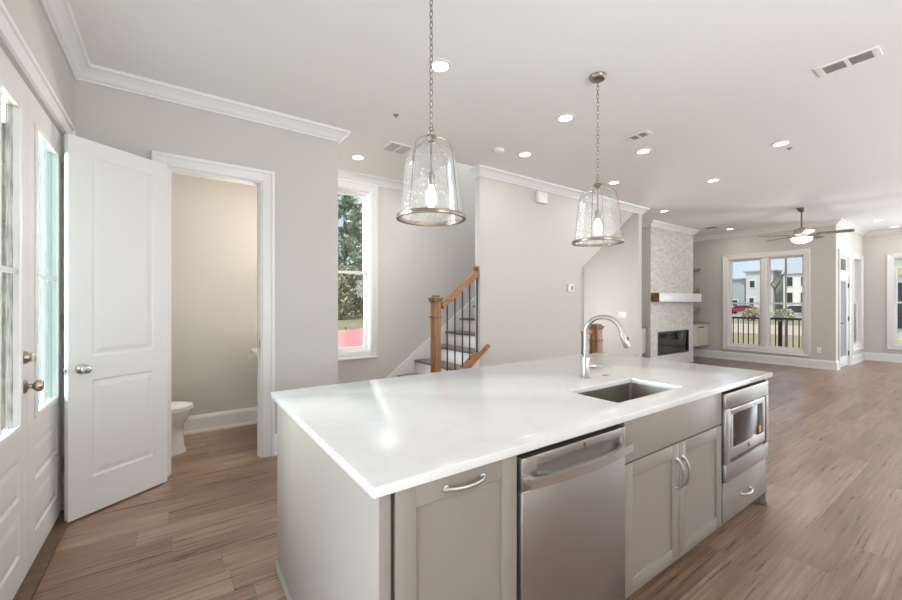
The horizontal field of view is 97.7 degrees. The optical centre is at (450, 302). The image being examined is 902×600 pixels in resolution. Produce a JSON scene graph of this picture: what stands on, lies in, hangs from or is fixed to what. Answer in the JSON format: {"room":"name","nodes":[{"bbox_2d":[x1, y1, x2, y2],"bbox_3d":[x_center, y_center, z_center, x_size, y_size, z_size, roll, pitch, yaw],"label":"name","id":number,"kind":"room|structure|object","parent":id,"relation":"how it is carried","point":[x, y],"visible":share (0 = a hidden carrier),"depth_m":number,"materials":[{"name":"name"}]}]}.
{"room":"kitchen","nodes":[
{"label":"kitchen","id":0,"kind":"room"},
{"bbox_2d":[1,99,5,122],"bbox_3d":[-2.380,-1.658,0.470,1.840,0.200,6.500,0,0,-35],"label":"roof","id":1,"kind":"structure","parent":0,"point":[3,105],"depth_m":3.21,"materials":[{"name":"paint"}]},
{"bbox_2d":[0,0,73,510],"bbox_3d":[-1.250,-0.158,0.608,0.160,3.100,8.030,0,0,-35],"label":"wall","id":2,"kind":"structure","parent":0,"point":[29,16],"depth_m":2.30,"materials":[{"name":"paint"}]},
{"bbox_2d":[0,0,75,599],"bbox_3d":[-2.173,0.093,2.001,0.165,2.597,1.664,0,0,-35],"label":"entry doorway","id":3,"kind":"structure","parent":2,"relation":"in","point":[10,33],"depth_m":2.00,"materials":[{"name":"paint"}]},
{"bbox_2d":[0,46,43,599],"bbox_3d":[-1.937,0.135,1.716,0.114,2.475,0.729,0,0,-35],"label":"door","id":4,"kind":"structure","parent":3,"relation":"attached to","point":[13,89],"depth_m":1.88,"materials":[{"name":"paint"}]},
{"bbox_2d":[28,87,63,570],"bbox_3d":[-2.382,0.135,2.302,0.057,2.475,0.734,0,0,-35],"label":"door","id":5,"kind":"structure","parent":3,"relation":"attached to","point":[45,459],"depth_m":2.29,"materials":[{"name":"paint"}]},
{"bbox_2d":[39,0,410,190],"bbox_3d":[-1.049,-1.658,1.357,2.655,0.100,8.329,0,0,-12],"label":"crown molding","id":6,"kind":"structure","parent":2,"relation":"attached to","point":[59,14],"depth_m":3.11,"materials":[{"name":"paint"}]},
{"bbox_2d":[74,79,337,433],"bbox_3d":[-1.956,-0.158,3.440,1.931,3.100,0.120,0,0,-35],"label":"wall","id":7,"kind":"structure","parent":0,"point":[305,167],"depth_m":3.65,"materials":[{"name":"paint"}]},
{"bbox_2d":[151,150,274,476],"bbox_3d":[-2.010,0.101,3.384,0.894,2.582,0.154,0,0,-35],"label":"doorway","id":8,"kind":"structure","parent":7,"relation":"in","point":[264,180],"depth_m":3.54,"materials":[{"name":"paint"}]},
{"bbox_2d":[64,133,166,521],"bbox_3d":[-2.317,0.158,2.769,0.175,2.445,0.637,0,0,20],"label":"door","id":9,"kind":"structure","parent":8,"relation":"attached to","point":[115,200],"depth_m":2.70,"materials":[{"name":"paint"}]},
{"bbox_2d":[275,434,276,455],"bbox_3d":[-1.444,1.297,4.449,0.655,0.190,1.725,0,0,-2],"label":"baseboard","id":10,"kind":"structure","parent":7,"relation":"attached to","point":[275,434],"depth_m":3.60,"materials":[{"name":"paint"}]},
{"bbox_2d":[171,170,583,415],"bbox_3d":[1.474,-0.308,7.270,11.945,3.400,0.160,0,0,-35],"label":"wall","id":11,"kind":"structure","parent":0,"point":[214,222],"depth_m":4.50,"materials":[{"name":"paint"}]},
{"bbox_2d":[183,407,256,434],"bbox_3d":[-2.334,1.297,3.878,1.812,0.190,1.026,0,0,-35],"label":"baseboard","id":12,"kind":"structure","parent":11,"relation":"attached to","point":[206,422],"depth_m":4.34,"materials":[{"name":"paint"}]},
{"bbox_2d":[338,178,377,360],"bbox_3d":[-1.439,-0.430,5.211,0.944,2.359,0.192,0,0,-35],"label":"window","id":13,"kind":"structure","parent":11,"relation":"in","point":[368,192],"depth_m":5.38,"materials":[{"name":"paint"}]},
{"bbox_2d":[642,326,645,353],"bbox_3d":[3.498,0.781,8.169,1.142,0.562,0.630,0,0,-35],"label":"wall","id":14,"kind":"structure","parent":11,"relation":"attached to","point":[643,327],"depth_m":8.26,"materials":[{"name":"beige paint"}]},
{"bbox_2d":[469,164,901,241],"bbox_3d":[6.334,-1.658,7.898,12.590,0.100,5.230,0,0,-4],"label":"crown molding","id":15,"kind":"structure","parent":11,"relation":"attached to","point":[478,170],"depth_m":6.87,"materials":[{"name":"paint"}]},
{"bbox_2d":[436,162,474,178],"bbox_3d":[1.358,-3.058,6.421,4.290,2.100,1.398,0,0,-35],"label":"wall","id":16,"kind":"structure","parent":0,"point":[461,169],"depth_m":6.22,"materials":[{"name":"paint"}]},
{"bbox_2d":[31,356,901,599],"bbox_3d":[4.630,1.452,4.725,14.995,0.120,8.030,0,0,-35],"label":"floor","id":17,"kind":"structure","parent":0,"point":[830,528],"depth_m":2.51,"materials":[{"name":"brown wood"}]},
{"bbox_2d":[171,401,192,456],"bbox_3d":[-2.743,1.009,3.536,0.722,0.764,0.420,0,0,-35],"label":"toilet","id":18,"kind":"object","parent":17,"relation":"on","point":[180,410],"visible":0.19,"depth_m":3.61,"materials":[{"name":"white ceramic"}]},
{"bbox_2d":[250,348,256,357],"bbox_3d":[-1.827,0.881,4.239,0.559,1.019,0.560,0,0,-35],"label":"pedestal sink","id":19,"kind":"object","parent":17,"relation":"on","point":[253,351],"visible":0.05,"depth_m":4.07,"materials":[{"name":"white ceramic"}]},
{"bbox_2d":[274,404,390,599],"bbox_3d":[-0.549,0.950,1.579,0.050,0.882,1.273,0,0,-35],"label":"island end panel","id":20,"kind":"object","parent":17,"relation":"on","point":[334,539],"visible":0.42,"depth_m":1.45,"materials":[{"name":"paint"}]},
{"bbox_2d":[386,297,474,377],"bbox_3d":[1.079,-0.384,6.257,4.726,3.551,1.039,0,0,-35],"label":"staircase","id":21,"kind":"structure","parent":17,"relation":"on","point":[419,362],"depth_m":5.72,"materials":[{"name":"paint"}]},
{"bbox_2d":[391,455,516,599],"bbox_3d":[-0.315,0.951,1.708,0.478,0.881,1.286,0,0,-35],"label":"base cabinet","id":22,"kind":"object","parent":17,"relation":"on","point":[454,537],"visible":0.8,"depth_m":1.21,"materials":[{"name":"paint"}]},
{"bbox_2d":[428,266,490,372],"bbox_3d":[0.116,0.463,4.862,0.832,1.855,0.171,0,0,-35],"label":"balustrade","id":23,"kind":"object","parent":17,"relation":"on","point":[438,303],"visible":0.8,"depth_m":4.77,"materials":[{"name":"paint"}]},
{"bbox_2d":[517,425,632,599],"bbox_3d":[0.346,0.961,1.745,0.634,0.861,0.658,0,0,-35],"label":"dishwasher","id":24,"kind":"object","parent":17,"relation":"on","point":[571,492],"visible":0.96,"depth_m":1.49,"materials":[{"name":"silver metal"}]},
{"bbox_2d":[517,425,615,455],"bbox_3d":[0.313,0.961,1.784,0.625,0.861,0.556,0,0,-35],"label":"control panel","id":25,"kind":"object","parent":24,"relation":"in","point":[613,425],"depth_m":1.53,"materials":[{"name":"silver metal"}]},
{"bbox_2d":[581,324,604,354],"bbox_3d":[2.230,0.869,6.365,0.555,1.044,0.190,0,0,-35],"label":"guard rail","id":26,"kind":"object","parent":17,"relation":"on","point":[595,332],"visible":0.44,"depth_m":6.40,"materials":[{"name":"brown wood"}]},
{"bbox_2d":[617,392,721,598],"bbox_3d":[0.817,0.951,2.498,1.009,0.881,1.290,0,0,-35],"label":"base cabinet","id":27,"kind":"object","parent":17,"relation":"on","point":[673,469],"visible":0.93,"depth_m":1.95,"materials":[{"name":"paint"}]},
{"bbox_2d":[271,352,772,498],"bbox_3d":[0.621,0.493,2.408,2.940,0.030,1.337,0,0,-35],"label":"countertop","id":28,"kind":"structure","parent":27,"relation":"on","point":[394,434],"depth_m":1.76,"materials":[{"name":"white stone"}]},
{"bbox_2d":[581,315,629,378],"bbox_3d":[0.968,0.276,2.478,0.289,0.404,0.090,0,0,23],"label":"faucet","id":29,"kind":"object","parent":28,"relation":"on","point":[586,365],"visible":1,"depth_m":2.48,"materials":[{"name":"silver metal"}]},
{"bbox_2d":[578,383,669,402],"bbox_3d":[0.971,0.614,2.196,0.692,0.208,0.367,0,0,-35],"label":"sink","id":30,"kind":"object","parent":28,"relation":"in","point":[628,391],"visible":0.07,"depth_m":2.43,"materials":[{"name":"silver metal"}]},
{"bbox_2d":[708,380,765,535],"bbox_3d":[1.519,0.951,2.993,0.702,0.881,1.286,0,0,-35],"label":"base cabinet","id":31,"kind":"object","parent":17,"relation":"on","point":[742,490],"visible":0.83,"depth_m":2.46,"materials":[{"name":"paint"}]},
{"bbox_2d":[720,380,767,482],"bbox_3d":[1.736,0.788,2.682,0.688,0.516,0.498,0,0,-35],"label":"microwave","id":32,"kind":"object","parent":31,"relation":"in","point":[744,424],"visible":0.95,"depth_m":2.44,"materials":[{"name":"silver metal"}]},
{"bbox_2d":[753,379,768,505],"bbox_3d":[1.805,0.950,3.224,0.034,0.882,1.279,0,0,-35],"label":"island end panel","id":33,"kind":"object","parent":17,"relation":"on","point":[761,499],"visible":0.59,"depth_m":2.71,"materials":[{"name":"paint"}]},
{"bbox_2d":[68,0,901,236],"bbox_3d":[4.712,-1.858,4.782,14.795,0.300,8.030,0,0,-35],"label":"ceiling","id":34,"kind":"structure","parent":0,"point":[716,83],"depth_m":3.08,"materials":[{"name":"paint"}]},
{"bbox_2d":[350,154,364,159],"bbox_3d":[-1.090,-1.704,4.620,0.172,0.008,0.172,0,0,-35],"label":"recessed light","id":35,"kind":"object","parent":34,"relation":"in","point":[356,156],"visible":1,"depth_m":4.61,"materials":[{"name":"white"}]},
{"bbox_2d":[379,141,415,155],"bbox_3d":[-0.593,-1.703,4.352,0.320,0.010,0.270,0,0,-35],"label":"ceiling vent","id":36,"kind":"object","parent":34,"relation":"in","point":[393,147],"visible":0.96,"depth_m":4.34,"materials":[{"name":"white plastic"}]},
{"bbox_2d":[396,0,465,225],"bbox_3d":[-0.107,-1.078,2.123,0.373,1.260,0.373,0,0,26],"label":"pendant light","id":37,"kind":"object","parent":34,"relation":"hanging from","point":[431,197],"visible":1,"depth_m":2.11,"materials":[{"name":"silver metal"}]},
{"bbox_2d":[427,142,434,185],"bbox_3d":[-0.107,-0.750,2.123,0.042,0.235,0.042,0,0,-35],"label":"socket","id":38,"kind":"object","parent":37,"relation":"attached to","point":[430,176],"depth_m":2.11,"materials":[{"name":"silver metal"}]},
{"bbox_2d":[428,58,451,72],"bbox_3d":[-0.079,-1.704,2.838,0.172,0.008,0.172,0,0,-35],"label":"recessed light","id":39,"kind":"object","parent":34,"relation":"in","point":[439,65],"visible":0.86,"depth_m":2.83,"materials":[{"name":"white plastic"}]},
{"bbox_2d":[492,147,503,153],"bbox_3d":[0.526,-1.691,4.397,0.132,0.034,0.132,0,0,-35],"label":"smoke detector","id":40,"kind":"object","parent":34,"relation":"attached to","point":[498,150],"visible":1,"depth_m":4.36,"materials":[{"name":"white plastic"}]},
{"bbox_2d":[517,151,532,156],"bbox_3d":[0.851,-1.704,4.527,0.172,0.008,0.172,0,0,-35],"label":"recessed light","id":41,"kind":"object","parent":34,"relation":"in","point":[525,153],"visible":1,"depth_m":4.52,"materials":[{"name":"white"}]},
{"bbox_2d":[556,113,574,121],"bbox_3d":[1.057,-1.704,3.633,0.172,0.008,0.172,0,0,-35],"label":"recessed light","id":42,"kind":"object","parent":34,"relation":"in","point":[566,117],"visible":1,"depth_m":3.62,"materials":[{"name":"white"}]},
{"bbox_2d":[572,72,624,246],"bbox_3d":[1.107,-1.078,2.973,0.373,1.260,0.373,0,0,26],"label":"pendant light","id":43,"kind":"object","parent":34,"relation":"hanging from","point":[597,77],"visible":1,"depth_m":2.96,"materials":[{"name":"clear glass"}]},
{"bbox_2d":[595,188,600,218],"bbox_3d":[1.107,-0.750,2.973,0.042,0.235,0.042,0,0,-35],"label":"socket","id":44,"kind":"object","parent":43,"relation":"attached to","point":[597,215],"depth_m":2.97,"materials":[{"name":"silver metal"}]},
{"bbox_2d":[608,180,620,184],"bbox_3d":[2.310,-1.704,5.585,0.172,0.008,0.172,0,0,-35],"label":"recessed light","id":45,"kind":"object","parent":34,"relation":"in","point":[615,181],"visible":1,"depth_m":5.58,"materials":[{"name":"white"}]},
{"bbox_2d":[625,130,653,141],"bbox_3d":[1.919,-1.703,4.024,0.145,0.010,0.230,0,0,-35],"label":"ceiling vent","id":46,"kind":"object","parent":34,"relation":"in","point":[645,133],"visible":1,"depth_m":4.01,"materials":[{"name":"white plastic"}]},
{"bbox_2d":[635,148,651,153],"bbox_3d":[2.165,-1.704,4.433,0.172,0.008,0.172,0,0,-35],"label":"recessed light","id":47,"kind":"object","parent":34,"relation":"in","point":[644,150],"visible":1,"depth_m":4.43,"materials":[{"name":"white"}]},
{"bbox_2d":[706,178,720,181],"bbox_3d":[3.655,-1.704,5.489,0.172,0.008,0.172,0,0,-35],"label":"recessed light","id":48,"kind":"object","parent":34,"relation":"in","point":[714,179],"visible":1,"depth_m":5.48,"materials":[{"name":"white"}]},
{"bbox_2d":[771,140,791,146],"bbox_3d":[3.534,-1.704,4.221,0.172,0.008,0.172,0,0,-35],"label":"recessed light","id":49,"kind":"object","parent":34,"relation":"in","point":[784,142],"visible":1,"depth_m":4.21,"materials":[{"name":"white"}]},
{"bbox_2d":[758,207,854,243],"bbox_3d":[6.350,-1.386,7.079,1.277,0.644,1.265,0,0,-35],"label":"ceiling fan","id":50,"kind":"object","parent":34,"relation":"hanging from","point":[801,233],"visible":1,"depth_m":7.02,"materials":[{"name":"brown metal"}]},
{"bbox_2d":[814,45,883,77],"bbox_3d":[2.812,-1.703,2.793,0.175,0.010,0.325,0,0,-35],"label":"ceiling vent","id":51,"kind":"object","parent":34,"relation":"in","point":[875,52],"visible":1,"depth_m":2.78,"materials":[{"name":"white plastic"}]},
{"bbox_2d":[475,176,633,366],"bbox_3d":[1.844,-0.158,6.089,3.674,3.100,0.100,0,0,-35],"label":"wall","id":52,"kind":"structure","parent":0,"point":[526,258],"depth_m":5.50,"materials":[{"name":"paint"}]},
{"bbox_2d":[535,191,547,203],"bbox_3d":[1.288,-1.496,5.605,0.200,0.155,0.054,0,0,-35],"label":"door chime","id":53,"kind":"object","parent":52,"relation":"attached to","point":[540,197],"visible":1,"depth_m":5.57,"materials":[{"name":"white plastic"}]},
{"bbox_2d":[567,284,573,291],"bbox_3d":[1.821,-0.226,5.994,0.130,0.115,0.028,0,0,-35],"label":"thermostat","id":54,"kind":"object","parent":52,"relation":"attached to","point":[570,287],"visible":1,"depth_m":5.97,"materials":[{"name":"white plastic"}]},
{"bbox_2d":[584,213,641,356],"bbox_3d":[3.093,-0.158,7.604,0.110,3.100,1.150,0,0,-35],"label":"wall","id":55,"kind":"structure","parent":0,"point":[613,275],"depth_m":7.42,"materials":[{"name":"paint"}]},
{"bbox_2d":[618,312,625,317],"bbox_3d":[3.195,0.225,7.353,0.010,0.115,0.162,0,0,-35],"label":"switch plate","id":56,"kind":"object","parent":55,"relation":"attached to","point":[620,314],"visible":1,"depth_m":7.35,"materials":[{"name":"white plastic"}]},
{"bbox_2d":[642,226,692,362],"bbox_3d":[4.763,-0.158,9.064,1.900,3.100,0.674,0,0,-35],"label":"wall","id":57,"kind":"structure","parent":0,"point":[667,255],"depth_m":8.62,"materials":[{"name":"tile"}]},
{"bbox_2d":[658,330,688,355],"bbox_3d":[4.934,0.879,8.871,1.396,0.511,0.178,0,0,-35],"label":"fireplace","id":58,"kind":"object","parent":57,"relation":"in","point":[677,341],"visible":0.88,"depth_m":9.04,"materials":[{"name":"black glass"}]},
{"bbox_2d":[651,293,700,301],"bbox_3d":[5.008,-0.115,8.713,1.898,0.187,0.180,0,0,-35],"label":"mantel","id":59,"kind":"object","parent":57,"relation":"attached to","point":[655,297],"visible":1,"depth_m":8.48,"materials":[{"name":"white wood"}]},
{"bbox_2d":[693,225,837,360],"bbox_3d":[7.154,-0.158,9.361,0.160,3.100,2.930,0,0,-35],"label":"wall","id":60,"kind":"structure","parent":0,"point":[708,255],"depth_m":8.84,"materials":[{"name":"paint"}]},
{"bbox_2d":[693,266,699,270],"bbox_3d":[5.905,-0.878,10.047,1.094,0.100,0.367,0,0,-35],"label":"floating shelf","id":61,"kind":"object","parent":60,"relation":"attached to","point":[695,268],"visible":0.2,"depth_m":10.10,"materials":[{"name":"brown wood"}]},
{"bbox_2d":[693,322,709,346],"bbox_3d":[5.995,0.781,9.917,1.046,0.562,0.630,0,0,-35],"label":"base cabinet","id":62,"kind":"object","parent":60,"relation":"attached to","point":[700,329],"visible":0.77,"depth_m":9.77,"materials":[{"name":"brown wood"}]},
{"bbox_2d":[723,249,809,355],"bbox_3d":[7.282,-0.005,9.152,0.192,2.309,1.644,0,0,-35],"label":"window","id":63,"kind":"structure","parent":60,"relation":"in","point":[765,258],"depth_m":9.10,"materials":[{"name":"paint"}]},
{"bbox_2d":[693,349,839,370],"bbox_3d":[6.703,1.297,9.028,1.136,0.190,3.026,0,0,-38],"label":"baseboard","id":64,"kind":"structure","parent":60,"relation":"attached to","point":[769,359],"depth_m":8.99,"materials":[{"name":"paint"}]},
{"bbox_2d":[838,226,863,355],"bbox_3d":[9.100,-0.158,9.033,2.650,3.100,0.160,0,0,-35],"label":"wall","id":65,"kind":"structure","parent":0,"point":[852,242],"depth_m":8.95,"materials":[{"name":"paint"}]},
{"bbox_2d":[838,249,851,368],"bbox_3d":[8.462,0.134,8.567,1.044,2.517,0.192,0,0,-35],"label":"doorway","id":66,"kind":"structure","parent":65,"relation":"in","point":[844,257],"depth_m":8.75,"materials":[{"name":"paint"}]},
{"bbox_2d":[841,276,848,366],"bbox_3d":[8.507,0.400,8.529,0.836,1.968,0.094,0,0,-35],"label":"door","id":67,"kind":"structure","parent":66,"relation":"attached to","point":[844,279],"depth_m":8.65,"materials":[{"name":"paint"}]},
{"bbox_2d":[864,233,901,354],"bbox_3d":[11.571,-0.158,7.675,0.160,3.100,4.900,0,0,-35],"label":"wall","id":68,"kind":"structure","parent":0,"point":[876,248],"depth_m":9.45,"materials":[{"name":"paint"}]},
{"bbox_2d":[852,352,901,364],"bbox_3d":[10.859,1.297,7.298,1.434,0.190,4.697,0,0,-35],"label":"baseboard","id":69,"kind":"structure","parent":68,"relation":"attached to","point":[857,358],"depth_m":9.33,"materials":[{"name":"paint"}]},
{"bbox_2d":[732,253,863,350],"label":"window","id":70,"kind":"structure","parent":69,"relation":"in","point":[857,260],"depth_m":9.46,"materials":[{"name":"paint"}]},
{"bbox_2d":[887,253,901,349],"bbox_3d":[10.691,-0.028,8.902,0.192,2.244,1.124,0,0,-35],"label":"window","id":71,"kind":"structure","parent":68,"relation":"in","point":[892,259],"depth_m":9.25,"materials":[{"name":"paint"}]},
{"label":"outside","id":72,"kind":"structure","parent":0,"visible":0},
{"bbox_2d":[1,307,801,431],"bbox_3d":[53.649,1.942,80.292,300.000,0.200,230.000,0,0,-35],"label":"ground","id":73,"kind":"structure","parent":72,"point":[351,323],"depth_m":21.54,"materials":[{"name":"green plant"}]},
{"bbox_2d":[1,122,5,376],"bbox_3d":[-10.898,-2.781,9.493,5.093,9.246,5.194,0,0,-15],"label":"leafy tree","id":74,"kind":"object","parent":73,"relation":"on","point":[3,124],"visible":0.02,"depth_m":9.14,"materials":[{"name":"green plant"}]},
{"bbox_2d":[338,269,351,318],"bbox_3d":[-13.507,-0.970,43.023,5.233,5.847,5.287,0,0,-35],"label":"bush","id":75,"kind":"object","parent":73,"relation":"on","point":[342,287],"visible":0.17,"depth_m":42.78,"materials":[{"name":"green plant"}]},
{"bbox_2d":[338,194,363,291],"bbox_3d":[-13.589,-10.341,56.284,13.884,24.366,10.734,0,0,-10],"label":"pine tree","id":76,"kind":"object","parent":73,"relation":"on","point":[356,218],"visible":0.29,"depth_m":54.94,"materials":[{"name":"green plant"}]},
{"bbox_2d":[338,264,363,316],"bbox_3d":[-13.308,-1.433,50.286,5.377,6.860,5.485,0,0,-35],"label":"bush","id":77,"kind":"object","parent":73,"relation":"on","point":[356,283],"visible":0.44,"depth_m":49.49,"materials":[{"name":"green plant"}]},
{"bbox_2d":[338,327,363,346],"bbox_3d":[-3.288,1.302,12.368,7.000,1.080,0.146,0,0,-35],"label":"barrier fence","id":78,"kind":"object","parent":73,"relation":"on","point":[346,338],"visible":0.09,"depth_m":12.44,"materials":[{"name":"pink plastic"}]},
{"bbox_2d":[339,203,363,299],"bbox_3d":[-16.300,-7.899,69.768,10.474,19.483,10.171,0,0,-35],"label":"pine tree","id":79,"kind":"object","parent":73,"relation":"on","point":[359,206],"visible":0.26,"depth_m":68.53,"materials":[{"name":"green plant"}]},
{"bbox_2d":[732,278,745,307],"bbox_3d":[62.471,-1.583,85.127,10.700,6.850,5.700,0,0,-35],"label":"house","id":80,"kind":"structure","parent":73,"relation":"on","point":[739,284],"depth_m":80.96,"materials":[{"name":"grey"}]},
{"bbox_2d":[732,305,758,313],"bbox_3d":[47.334,1.112,64.029,1.800,1.400,4.300,0,0,-35],"label":"parked car","id":81,"kind":"object","parent":73,"relation":"on","point":[738,308],"visible":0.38,"depth_m":63.44,"materials":[{"name":"red paint"}]},
{"bbox_2d":[739,308,758,320],"bbox_3d":[31.175,1.206,40.959,1.845,1.330,1.839,0,0,-35],"label":"bush","id":82,"kind":"object","parent":73,"relation":"on","point":[750,312],"visible":0.81,"depth_m":40.70,"materials":[{"name":"green plant"}]},
{"bbox_2d":[743,269,782,311],"bbox_3d":[64.634,-2.258,80.294,10.700,8.200,5.100,0,0,-35],"label":"house","id":83,"kind":"structure","parent":73,"relation":"on","point":[752,277],"depth_m":77.77,"materials":[{"name":"white"}]},
{"bbox_2d":[771,272,784,315],"bbox_3d":[40.912,-1.162,49.712,0.271,6.014,2.410,0,0,-22],"label":"bare tree","id":84,"kind":"object","parent":73,"relation":"on","point":[774,288],"visible":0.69,"depth_m":49.58,"materials":[{"name":"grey plant"}]},
{"bbox_2d":[772,308,795,320],"bbox_3d":[33.402,1.183,39.498,1.905,1.368,1.957,0,0,-35],"label":"bush","id":85,"kind":"object","parent":73,"relation":"on","point":[790,312],"visible":0.62,"depth_m":39.23,"materials":[{"name":"green plant"}]},
{"bbox_2d":[781,258,801,308],"bbox_3d":[67.544,-3.358,74.396,10.700,10.400,5.600,0,0,-35],"label":"house","id":86,"kind":"structure","parent":73,"relation":"on","point":[794,266],"depth_m":72.59,"materials":[{"name":"grey"}]},
{"bbox_2d":[784,306,801,314],"bbox_3d":[51.587,1.112,58.828,1.800,1.400,4.300,0,0,-35],"label":"parked car","id":87,"kind":"object","parent":73,"relation":"on","point":[797,309],"visible":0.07,"depth_m":58.17,"materials":[{"name":"paint"}]},
{"bbox_2d":[898,260,901,342],"bbox_3d":[17.272,-1.658,12.765,4.060,7.000,4.300,0,0,-35],"label":"building","id":88,"kind":"structure","parent":73,"relation":"on","point":[900,261],"depth_m":12.91,"materials":[{"name":"white"}]},
{"bbox_3d":[7.695,1.632,11.043,2.644,0.420,4.735,0,0,-35],"label":"floor","id":89,"kind":"structure","parent":73,"relation":"on","visible":0},
{"bbox_2d":[775,312,784,346],"bbox_3d":[9.113,1.042,10.905,0.080,1.600,0.200,0,0,-35],"label":"post box","id":90,"kind":"object","parent":89,"relation":"on","point":[780,314],"visible":0.5,"depth_m":10.89,"materials":[{"name":"black metal"}]},
{"bbox_2d":[785,258,786,346],"bbox_3d":[9.277,0.117,10.915,0.052,3.450,0.052,0,0,-35],"label":"slender post","id":91,"kind":"object","parent":89,"relation":"on","point":[785,258],"visible":0.32,"depth_m":10.90,"materials":[{"name":"white plastic"}]},
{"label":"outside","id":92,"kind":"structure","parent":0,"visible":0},
{"bbox_2d":[732,323,801,336],"bbox_3d":[16.380,1.821,35.885,12.000,0.039,80.000,0,0,-35],"label":"strip","id":93,"kind":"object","parent":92,"point":[735,324],"depth_m":26.59,"materials":[{"name":"soil"}]},
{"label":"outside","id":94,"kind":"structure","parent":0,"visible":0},
{"bbox_2d":[732,314,801,317],"bbox_3d":[39.725,1.826,58.335,16.000,0.029,170.000,0,0,-35],"label":"street","id":95,"kind":"structure","parent":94,"point":[733,315],"depth_m":52.11,"materials":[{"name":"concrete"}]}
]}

